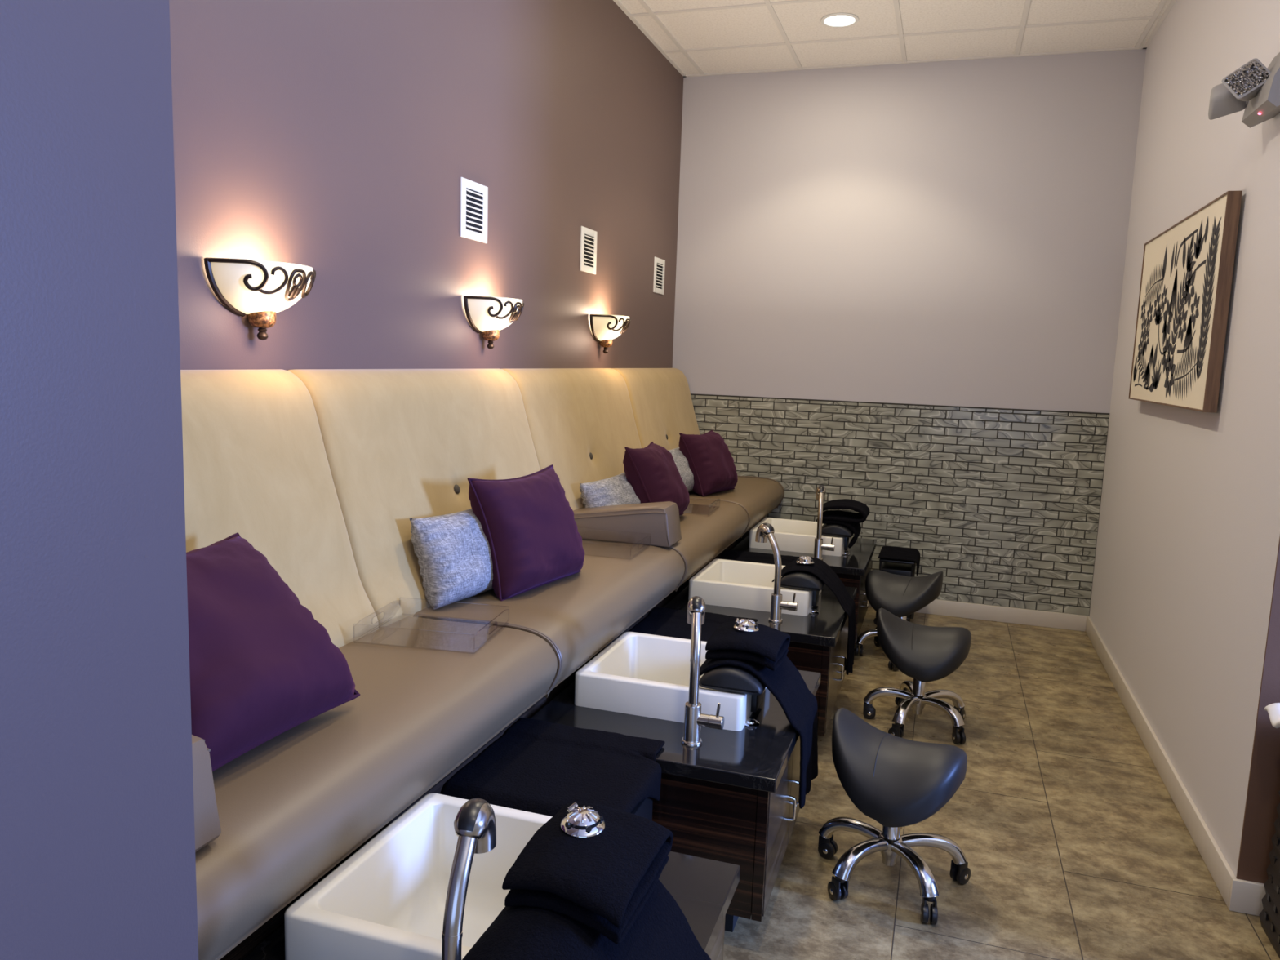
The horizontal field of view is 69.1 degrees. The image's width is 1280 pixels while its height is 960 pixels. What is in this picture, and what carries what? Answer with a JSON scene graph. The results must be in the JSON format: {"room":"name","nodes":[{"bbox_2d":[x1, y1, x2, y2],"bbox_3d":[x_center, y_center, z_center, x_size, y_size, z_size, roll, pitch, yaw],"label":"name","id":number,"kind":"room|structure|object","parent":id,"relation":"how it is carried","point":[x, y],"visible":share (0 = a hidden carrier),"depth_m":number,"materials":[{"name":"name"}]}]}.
{"room":"salon","nodes":[
{"label":"salon","id":0,"kind":"room"},
{"bbox_2d":[0,0,198,959],"bbox_3d":[-1.624,-0.094,-0.642,0.997,3.288,3.950,4,8,18],"label":"wall","id":1,"kind":"structure","parent":0,"point":[98,860],"depth_m":0.98,"materials":[{"name":"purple paint"}]},
{"bbox_2d":[168,0,683,370],"bbox_3d":[-0.634,-0.640,3.720,0.120,3.288,5.320,4,8,18],"label":"wall","id":2,"kind":"structure","parent":0,"point":[337,139],"depth_m":3.13,"materials":[{"name":"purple paint"}]},
{"bbox_2d":[204,257,315,340],"bbox_3d":[-0.934,-0.454,2.384,0.158,0.193,0.331,4,8,18],"label":"wall sconce","id":3,"kind":"object","parent":2,"relation":"attached to","point":[260,290],"visible":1,"depth_m":2.31,"materials":[{"name":"white glass"}]},
{"bbox_2d":[459,177,488,243],"bbox_3d":[-0.617,-1.003,3.471,0.012,0.210,0.204,4,8,18],"label":"air vent","id":4,"kind":"object","parent":2,"relation":"in","point":[473,202],"visible":1,"depth_m":3.46,"materials":[{"name":"white"}]},
{"bbox_2d":[463,295,524,349],"bbox_3d":[-0.535,-0.600,3.581,0.158,0.193,0.331,4,8,18],"label":"wall sconce","id":5,"kind":"object","parent":2,"relation":"attached to","point":[486,315],"visible":1,"depth_m":3.50,"materials":[{"name":"beige glass"}]},
{"bbox_2d":[579,226,597,274],"bbox_3d":[-0.250,-1.127,4.575,0.012,0.210,0.204,4,8,18],"label":"air vent","id":6,"kind":"object","parent":2,"relation":"in","point":[588,264],"visible":1,"depth_m":4.57,"materials":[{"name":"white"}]},
{"bbox_2d":[589,314,631,353],"bbox_3d":[-0.134,-0.747,4.787,0.158,0.193,0.331,4,8,18],"label":"wall sconce","id":7,"kind":"object","parent":2,"relation":"attached to","point":[605,328],"visible":1,"depth_m":4.70,"materials":[{"name":"beige glass"}]},
{"bbox_2d":[653,256,665,294],"bbox_3d":[0.120,-1.248,5.690,0.012,0.210,0.204,4,8,18],"label":"air vent","id":8,"kind":"object","parent":2,"relation":"in","point":[659,264],"visible":1,"depth_m":5.68,"materials":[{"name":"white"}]},
{"bbox_2d":[618,0,1170,75],"bbox_3d":[1.779,-1.862,0.753,6.100,0.080,9.120,4,8,18],"label":"ceiling","id":9,"kind":"structure","parent":0,"point":[753,25],"depth_m":4.93,"materials":[{"name":"tile"}]},
{"bbox_2d":[820,13,858,27],"bbox_3d":[1.036,-2.385,4.825,0.196,0.008,0.196,4,8,18],"label":"recessed light","id":10,"kind":"object","parent":9,"relation":"in","point":[835,20],"visible":1,"depth_m":4.82,"materials":[{"name":"white"}]},
{"bbox_2d":[613,0,1176,77],"bbox_3d":[0.109,-1.939,1.236,2.622,0.008,9.000,4,8,18],"label":"grid","id":11,"kind":"object","parent":9,"relation":"attached to","point":[1152,19],"visible":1,"depth_m":5.02,"materials":[{"name":"white metal"}]},
{"bbox_2d":[672,48,1146,615],"bbox_3d":[1.539,-0.833,5.729,2.742,3.288,0.126,4,8,18],"label":"wall","id":12,"kind":"structure","parent":0,"point":[953,233],"depth_m":5.57,"materials":[{"name":"grey paint"}]},
{"bbox_2d":[690,395,1109,615],"bbox_3d":[1.429,0.116,5.815,2.621,1.188,0.009,4,8,18],"label":"wall tile","id":13,"kind":"structure","parent":12,"relation":"attached to","point":[709,402],"depth_m":5.66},
{"bbox_2d":[690,393,1109,414],"bbox_3d":[1.450,-0.476,5.736,2.622,0.006,0.010,4,8,18],"label":"trim","id":14,"kind":"structure","parent":12,"relation":"attached to","point":[691,393],"depth_m":5.68,"materials":[{"name":"grey tile"}]},
{"bbox_2d":[868,599,1087,631],"bbox_3d":[1.731,0.778,5.789,1.908,0.095,0.022,4,8,18],"label":"baseboard","id":15,"kind":"structure","parent":12,"relation":"attached to","point":[940,607],"depth_m":5.62,"materials":[{"name":"beige paint"}]},
{"bbox_2d":[723,607,1279,959],"bbox_3d":[1.664,1.474,1.197,6.100,0.081,9.120,4,8,18],"label":"floor","id":16,"kind":"structure","parent":0,"point":[1121,822],"depth_m":2.99,"materials":[{"name":"tile"}]},
{"bbox_2d":[180,368,784,959],"bbox_3d":[-0.232,0.300,3.711,0.785,1.454,5.036,4,8,18],"label":"upholstered bench","id":17,"kind":"object","parent":16,"relation":"on","point":[324,473],"visible":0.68,"depth_m":2.44,"materials":[{"name":"brown leather"}]},
{"bbox_2d":[191,734,221,852],"bbox_3d":[-0.912,0.457,1.411,0.530,0.159,0.183,4,8,18],"label":"armrest","id":18,"kind":"object","parent":17,"relation":"on","point":[207,828],"visible":0.18,"depth_m":1.39,"materials":[{"name":"brown leather"}]},
{"bbox_2d":[186,532,359,771],"bbox_3d":[-0.802,0.320,1.760,0.362,0.354,0.477,4,8,18],"label":"cushion","id":19,"kind":"object","parent":17,"relation":"on","point":[262,666],"visible":0.65,"depth_m":1.71,"materials":[{"name":"purple fabric"}]},
{"bbox_2d":[180,368,378,648],"bbox_3d":[-1.033,0.128,1.948,0.314,0.702,1.245,4,8,18],"label":"cushion","id":20,"kind":"object","parent":17,"relation":"on","point":[260,464],"depth_m":2.31,"materials":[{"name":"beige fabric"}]},
{"bbox_2d":[195,616,557,959],"bbox_3d":[-0.722,0.565,1.974,0.604,0.194,1.389,4,8,18],"label":"seat cushion","id":21,"kind":"object","parent":17,"relation":"on","point":[433,691],"depth_m":1.80,"materials":[{"name":"brown leather"}]},
{"bbox_2d":[288,368,540,626],"bbox_3d":[-0.637,-0.017,3.139,0.314,0.702,1.277,4,8,18],"label":"cushion","id":22,"kind":"object","parent":17,"relation":"on","point":[401,445],"depth_m":2.83,"materials":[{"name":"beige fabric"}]},
{"bbox_2d":[409,508,493,609],"bbox_3d":[-0.542,0.228,2.870,0.183,0.262,0.381,6,9,27],"label":"cushion","id":23,"kind":"object","parent":17,"relation":"on","point":[452,551],"visible":0.8,"depth_m":2.74,"materials":[{"name":"fabric"}]},
{"bbox_2d":[467,464,585,600],"bbox_3d":[-0.358,0.160,3.034,0.244,0.371,0.476,6,8,27],"label":"cushion","id":24,"kind":"object","parent":17,"relation":"on","point":[529,526],"visible":0.97,"depth_m":2.90,"materials":[{"name":"purple fabric"}]},
{"bbox_2d":[413,538,684,697],"bbox_3d":[-0.302,0.411,3.238,0.604,0.194,1.284,4,8,18],"label":"seat cushion","id":25,"kind":"object","parent":17,"relation":"on","point":[578,615],"depth_m":2.92,"materials":[{"name":"brown leather"}]},
{"bbox_2d":[502,368,641,510],"bbox_3d":[-0.234,-0.164,4.350,0.314,0.702,1.287,4,8,18],"label":"cushion","id":26,"kind":"object","parent":17,"relation":"on","point":[581,422],"depth_m":4.19,"materials":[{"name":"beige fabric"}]},
{"bbox_2d":[579,472,640,507],"bbox_3d":[-0.116,0.096,4.150,0.185,0.215,0.503,5,8,24],"label":"cushion","id":27,"kind":"object","parent":17,"relation":"on","point":[616,490],"visible":0.51,"depth_m":4.00,"materials":[{"name":"fabric"}]},
{"bbox_2d":[573,501,681,546],"bbox_3d":[-0.102,0.161,3.847,0.530,0.159,0.183,4,8,18],"label":"armrest","id":28,"kind":"object","parent":17,"relation":"on","point":[655,523],"visible":0.82,"depth_m":3.75,"materials":[{"name":"brown leather"}]},
{"bbox_2d":[611,368,700,449],"bbox_3d":[0.159,-0.308,5.532,0.314,0.702,1.215,4,8,18],"label":"cushion","id":29,"kind":"object","parent":17,"relation":"on","point":[660,398],"depth_m":5.42,"materials":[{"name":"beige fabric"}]},
{"bbox_2d":[622,441,689,515],"bbox_3d":[0.082,0.014,4.309,0.280,0.349,0.355,4,8,18],"label":"cushion","id":30,"kind":"object","parent":17,"relation":"on","point":[652,472],"visible":0.74,"depth_m":4.18,"materials":[{"name":"purple fabric"}]},
{"bbox_2d":[667,447,693,492],"bbox_3d":[0.216,-0.047,5.168,0.203,0.252,0.464,5,8,24],"label":"cushion","id":31,"kind":"object","parent":17,"relation":"on","point":[681,461],"visible":0.28,"depth_m":5.07,"materials":[{"name":"fabric"}]},
{"bbox_2d":[678,430,737,496],"bbox_3d":[0.390,-0.098,5.257,0.277,0.342,0.387,7,9,32],"label":"cushion","id":32,"kind":"object","parent":17,"relation":"on","point":[709,459],"visible":0.94,"depth_m":5.13,"materials":[{"name":"purple fabric"}]},
{"bbox_2d":[667,498,748,590],"bbox_3d":[0.097,0.265,4.436,0.604,0.196,1.251,4,8,18],"label":"seat cushion","id":33,"kind":"object","parent":17,"relation":"on","point":[706,531],"depth_m":4.35,"materials":[{"name":"brown leather"}]},
{"bbox_2d":[688,476,783,536],"bbox_3d":[0.466,0.130,5.546,0.604,0.196,1.096,4,8,18],"label":"seat cushion","id":34,"kind":"object","parent":17,"relation":"on","point":[758,496],"depth_m":5.36,"materials":[{"name":"brown leather"}]},
{"bbox_2d":[242,851,740,959],"bbox_3d":[-0.273,1.048,1.647,0.726,0.514,0.835,4,8,18],"label":"base cabinet","id":35,"kind":"object","parent":16,"relation":"on","point":[704,889],"visible":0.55,"depth_m":1.80,"materials":[{"name":"black stone"}]},
{"bbox_2d":[284,793,552,959],"bbox_3d":[-0.283,0.810,1.682,0.504,0.220,0.466,4,8,18],"label":"basin","id":36,"kind":"object","parent":35,"relation":"in","point":[387,900],"visible":0.56,"depth_m":1.80,"materials":[{"name":"white ceramic"}]},
{"bbox_2d":[441,798,496,959],"bbox_3d":[-0.222,0.656,1.321,0.122,0.381,0.160,4,8,18],"label":"faucet","id":37,"kind":"object","parent":35,"relation":"on","point":[474,823],"visible":1,"depth_m":1.29,"materials":[{"name":"silver metal"}]},
{"bbox_3d":[-0.099,0.733,1.554,0.182,0.153,0.320,4,8,18],"label":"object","id":38,"kind":"object","parent":35,"relation":"on","visible":0},
{"bbox_2d":[462,879,711,959],"bbox_3d":[-0.092,0.946,1.448,0.332,0.583,0.480,4,8,18],"label":"towel","id":39,"kind":"object","parent":38,"relation":"on","point":[661,931],"visible":0.51,"depth_m":1.41,"materials":[{"name":"black fabric"}]},
{"bbox_2d":[502,802,673,944],"bbox_3d":[-0.080,0.625,1.530,0.212,0.080,0.302,4,8,18],"label":"folded towel","id":40,"kind":"object","parent":39,"relation":"on","point":[602,882],"visible":0.91,"depth_m":1.45,"materials":[{"name":"black fabric"}]},
{"bbox_2d":[560,802,604,837],"bbox_3d":[-0.095,0.569,1.558,0.075,0.038,0.075,-2,8,-27],"label":"jet cover","id":41,"kind":"object","parent":40,"relation":"on","point":[579,822],"visible":1,"depth_m":1.54,"materials":[{"name":"silver metal"}]},
{"bbox_2d":[631,797,653,820],"bbox_3d":[-0.223,0.975,2.319,0.437,0.484,0.340,4,8,18],"label":"step","id":42,"kind":"structure","parent":16,"relation":"on","point":[644,808],"depth_m":2.30,"materials":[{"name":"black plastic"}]},
{"bbox_2d":[440,717,665,816],"bbox_3d":[-0.192,0.757,2.327,0.451,0.112,0.446,4,8,18],"label":"towel","id":43,"kind":"object","parent":42,"relation":"on","point":[538,766],"visible":0.92,"depth_m":2.29,"materials":[{"name":"black fabric"}]},
{"bbox_2d":[530,670,821,932],"bbox_3d":[0.121,0.904,2.832,0.726,0.514,0.850,4,8,18],"label":"base cabinet","id":44,"kind":"object","parent":16,"relation":"on","point":[733,797],"visible":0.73,"depth_m":2.41,"materials":[{"name":"brown wood"}]},
{"bbox_2d":[530,670,821,792],"bbox_3d":[0.126,0.681,2.804,0.720,0.036,0.850,4,8,18],"label":"countertop","id":45,"kind":"structure","parent":44,"relation":"on","point":[757,757],"depth_m":2.53,"materials":[{"name":"black stone"}]},
{"bbox_2d":[574,631,766,731],"bbox_3d":[0.114,0.665,2.875,0.504,0.220,0.466,4,8,18],"label":"basin","id":46,"kind":"object","parent":45,"relation":"in","point":[637,673],"visible":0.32,"depth_m":2.71,"materials":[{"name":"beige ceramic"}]},
{"bbox_2d":[680,595,724,746],"bbox_3d":[0.155,0.512,2.502,0.102,0.381,0.189,-2,8,-25],"label":"faucet","id":47,"kind":"object","parent":45,"relation":"on","point":[694,718],"visible":1,"depth_m":2.47,"materials":[{"name":"silver metal"}]},
{"bbox_2d":[699,665,765,712],"bbox_3d":[0.297,0.588,2.746,0.182,0.153,0.320,4,8,18],"label":"footrest","id":48,"kind":"object","parent":45,"relation":"on","point":[730,678],"visible":0.46,"depth_m":2.60,"materials":[{"name":"black leather"}]},
{"bbox_2d":[705,621,790,671],"bbox_3d":[0.317,0.480,2.730,0.228,0.080,0.267,4,8,18],"label":"folded towel","id":49,"kind":"object","parent":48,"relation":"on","point":[767,646],"visible":0.94,"depth_m":2.65,"materials":[{"name":"black fabric"}]},
{"bbox_2d":[733,617,759,632],"bbox_3d":[0.314,0.428,2.741,0.075,0.037,0.075,-2,9,-28],"label":"jet cover","id":50,"kind":"object","parent":49,"relation":"on","point":[745,625],"visible":1,"depth_m":2.72,"materials":[{"name":"silver metal"}]},
{"bbox_2d":[699,656,817,808],"bbox_3d":[0.356,0.715,2.789,0.336,0.445,0.360,4,8,18],"label":"towel","id":51,"kind":"object","parent":48,"relation":"on","point":[785,683],"visible":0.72,"depth_m":2.67,"materials":[{"name":"black fabric"}]},
{"bbox_2d":[662,584,856,736],"bbox_3d":[0.519,0.759,4.027,0.726,0.514,0.850,4,8,18],"label":"base cabinet","id":52,"kind":"object","parent":16,"relation":"on","point":[818,643],"visible":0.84,"depth_m":3.67,"materials":[{"name":"black stone"}]},
{"bbox_2d":[662,584,856,647],"bbox_3d":[0.524,0.535,3.999,0.720,0.036,0.850,4,8,18],"label":"countertop","id":53,"kind":"structure","parent":52,"relation":"on","point":[824,628],"depth_m":3.75,"materials":[{"name":"black stone"}]},
{"bbox_2d":[688,559,821,615],"bbox_3d":[0.511,0.520,4.070,0.504,0.220,0.466,4,8,18],"label":"basin","id":54,"kind":"object","parent":53,"relation":"in","point":[741,584],"visible":0.38,"depth_m":3.89,"materials":[{"name":"beige ceramic"}]},
{"bbox_2d":[755,523,798,622],"bbox_3d":[0.533,0.367,3.688,0.212,0.381,0.078,9,10,42],"label":"faucet","id":55,"kind":"object","parent":53,"relation":"on","point":[765,531],"visible":1,"depth_m":3.66,"materials":[{"name":"silver metal"}]},
{"bbox_2d":[780,570,824,606],"bbox_3d":[0.695,0.443,3.941,0.182,0.153,0.320,4,8,18],"label":"footrest","id":56,"kind":"object","parent":53,"relation":"on","point":[796,580],"visible":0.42,"depth_m":3.79,"materials":[{"name":"black leather"}]},
{"bbox_2d":[771,556,855,675],"bbox_3d":[0.755,0.590,3.990,0.335,0.489,0.372,4,8,18],"label":"towel","id":57,"kind":"object","parent":56,"relation":"on","point":[820,568],"visible":0.96,"depth_m":3.91,"materials":[{"name":"black fabric"}]},
{"bbox_2d":[795,555,813,564],"bbox_3d":[0.697,0.338,3.918,0.075,0.037,0.075,-2,9,-28],"label":"jet cover","id":58,"kind":"object","parent":57,"relation":"on","point":[804,560],"visible":1,"depth_m":3.90,"materials":[{"name":"silver metal"}]},
{"bbox_2d":[731,534,876,644],"bbox_3d":[0.915,0.614,5.217,0.726,0.514,0.850,4,8,18],"label":"base cabinet","id":59,"kind":"object","parent":16,"relation":"on","point":[852,567],"visible":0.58,"depth_m":4.93,"materials":[{"name":"black stone"}]},
{"bbox_2d":[731,534,876,576],"bbox_3d":[0.920,0.391,5.188,0.720,0.036,0.850,4,8,18],"label":"countertop","id":60,"kind":"structure","parent":59,"relation":"on","point":[856,563],"depth_m":4.98,"materials":[{"name":"black stone"}]},
{"bbox_2d":[748,517,849,555],"bbox_3d":[0.907,0.375,5.260,0.504,0.220,0.466,4,8,18],"label":"basin","id":61,"kind":"object","parent":60,"relation":"in","point":[790,535],"visible":0.3,"depth_m":5.06,"materials":[{"name":"beige ceramic"}]},
{"bbox_2d":[812,484,835,559],"bbox_3d":[0.976,0.221,4.900,0.113,0.381,0.161,3,8,11],"label":"faucet","id":62,"kind":"object","parent":60,"relation":"on","point":[819,546],"visible":0.98,"depth_m":4.85,"materials":[{"name":"silver metal"}]},
{"bbox_2d":[822,523,853,550],"bbox_3d":[1.091,0.298,5.131,0.182,0.153,0.320,4,8,18],"label":"footrest","id":63,"kind":"object","parent":60,"relation":"on","point":[831,529],"visible":0.5,"depth_m":4.98,"materials":[{"name":"black leather"}]},
{"bbox_2d":[816,498,869,547],"bbox_3d":[1.114,0.234,5.100,0.266,0.230,0.282,4,8,18],"label":"towel","id":64,"kind":"object","parent":63,"relation":"on","point":[852,520],"visible":0.91,"depth_m":5.00,"materials":[{"name":"black fabric"}]},
{"bbox_2d":[817,707,970,924],"bbox_3d":[0.758,0.950,2.752,0.450,0.488,0.436,4,8,18],"label":"stool","id":65,"kind":"object","parent":16,"relation":"on","point":[896,782],"visible":1,"depth_m":2.64,"materials":[{"name":"black leather"}]},
{"bbox_2d":[873,558,915,625],"bbox_3d":[1.532,0.647,5.563,0.218,0.400,0.342,4,8,18],"label":"tool cart","id":66,"kind":"object","parent":16,"relation":"on","point":[900,567],"visible":0.17,"depth_m":5.41,"materials":[{"name":"black plastic"}]},
{"bbox_2d":[878,546,919,575],"bbox_3d":[1.546,0.478,5.539,0.231,0.094,0.360,4,8,18],"label":"towel","id":67,"kind":"object","parent":66,"relation":"on","point":[886,552],"visible":1,"depth_m":5.50,"materials":[{"name":"black fabric"}]},
{"bbox_2d":[854,569,942,671],"bbox_3d":[1.361,0.695,4.825,0.456,0.488,0.440,4,8,18],"label":"stool","id":68,"kind":"object","parent":16,"relation":"on","point":[902,596],"visible":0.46,"depth_m":4.73,"materials":[{"name":"black leather"}]},
{"bbox_2d":[862,607,971,744],"bbox_3d":[1.176,0.805,3.947,0.428,0.488,0.444,4,8,18],"label":"stool","id":69,"kind":"object","parent":16,"relation":"on","point":[923,653],"visible":0.98,"depth_m":3.83,"materials":[{"name":"black leather"}]},
{"bbox_2d":[1258,791,1279,958],"bbox_3d":[1.908,0.980,2.305,0.471,0.625,0.471,4,8,18],"label":"wicker hamper","id":70,"kind":"object","parent":16,"relation":"on","point":[1269,917],"visible":1,"depth_m":2.54,"materials":[{"name":"black wicker"}]},
{"bbox_2d":[1264,702,1279,728],"bbox_3d":[1.809,0.639,2.403,0.297,0.049,0.161,4,8,18],"label":"cloth","id":71,"kind":"object","parent":70,"relation":"on","point":[1273,709],"visible":1,"depth_m":2.47,"materials":[{"name":"white fabric"}]},
{"bbox_3d":[0.174,0.830,3.514,0.437,0.484,0.340,4,8,18],"label":"step","id":72,"kind":"structure","parent":16,"relation":"on","visible":0},
{"bbox_2d":[628,606,757,641],"bbox_3d":[0.206,0.611,3.522,0.450,0.115,0.446,4,8,18],"label":"towel","id":73,"kind":"object","parent":72,"relation":"on","point":[661,621],"visible":0.46,"depth_m":3.58,"materials":[{"name":"black fabric"}]},
{"bbox_3d":[0.570,0.686,4.704,0.437,0.484,0.340,4,8,18],"label":"step","id":74,"kind":"structure","parent":16,"relation":"on","visible":0},
{"bbox_2d":[715,549,799,565],"bbox_3d":[0.601,0.466,4.712,0.451,0.114,0.446,4,8,18],"label":"towel","id":75,"kind":"object","parent":74,"relation":"on","point":[752,557],"visible":0.33,"depth_m":4.83,"materials":[{"name":"black fabric"}]},
{"bbox_2d":[1088,0,1279,876],"bbox_3d":[2.296,-0.558,3.864,0.120,3.288,2.990,4,8,18],"label":"wall","id":76,"kind":"structure","parent":0,"point":[1188,533],"depth_m":3.36,"materials":[{"name":"white paint"}]},
{"bbox_2d":[1085,615,1235,906],"bbox_3d":[2.176,1.019,4.091,0.014,0.095,2.998,4,8,18],"label":"baseboard","id":77,"kind":"structure","parent":76,"relation":"attached to","point":[1221,873],"depth_m":3.40,"materials":[{"name":"beige paint"}]},
{"bbox_2d":[1128,191,1242,412],"bbox_3d":[2.194,-0.677,3.804,0.054,0.737,1.410,4,8,18],"label":"framed print","id":78,"kind":"object","parent":76,"relation":"attached to","point":[1187,271],"visible":1,"depth_m":3.53,"materials":[{"name":"beige paper"}]},
{"bbox_2d":[1208,52,1279,128],"bbox_3d":[1.849,-1.189,2.809,0.179,0.205,0.336,4,8,18],"label":"emergency light","id":79,"kind":"object","parent":76,"relation":"attached to","point":[1256,84],"visible":1,"depth_m":2.79,"materials":[{"name":"grey plastic"}]},
{"bbox_2d":[1235,537,1279,884],"bbox_3d":[3.372,-0.266,1.952,3.378,3.288,0.008,4,8,18],"label":"wall","id":80,"kind":"structure","parent":0,"point":[1263,797],"depth_m":2.62,"materials":[{"name":"brown paint"}]},
{"bbox_2d":[1227,878,1266,915],"bbox_3d":[3.307,1.316,2.154,3.392,0.095,0.014,4,8,18],"label":"baseboard","id":81,"kind":"structure","parent":80,"relation":"attached to","point":[1245,896],"depth_m":2.65,"materials":[{"name":"beige paint"}]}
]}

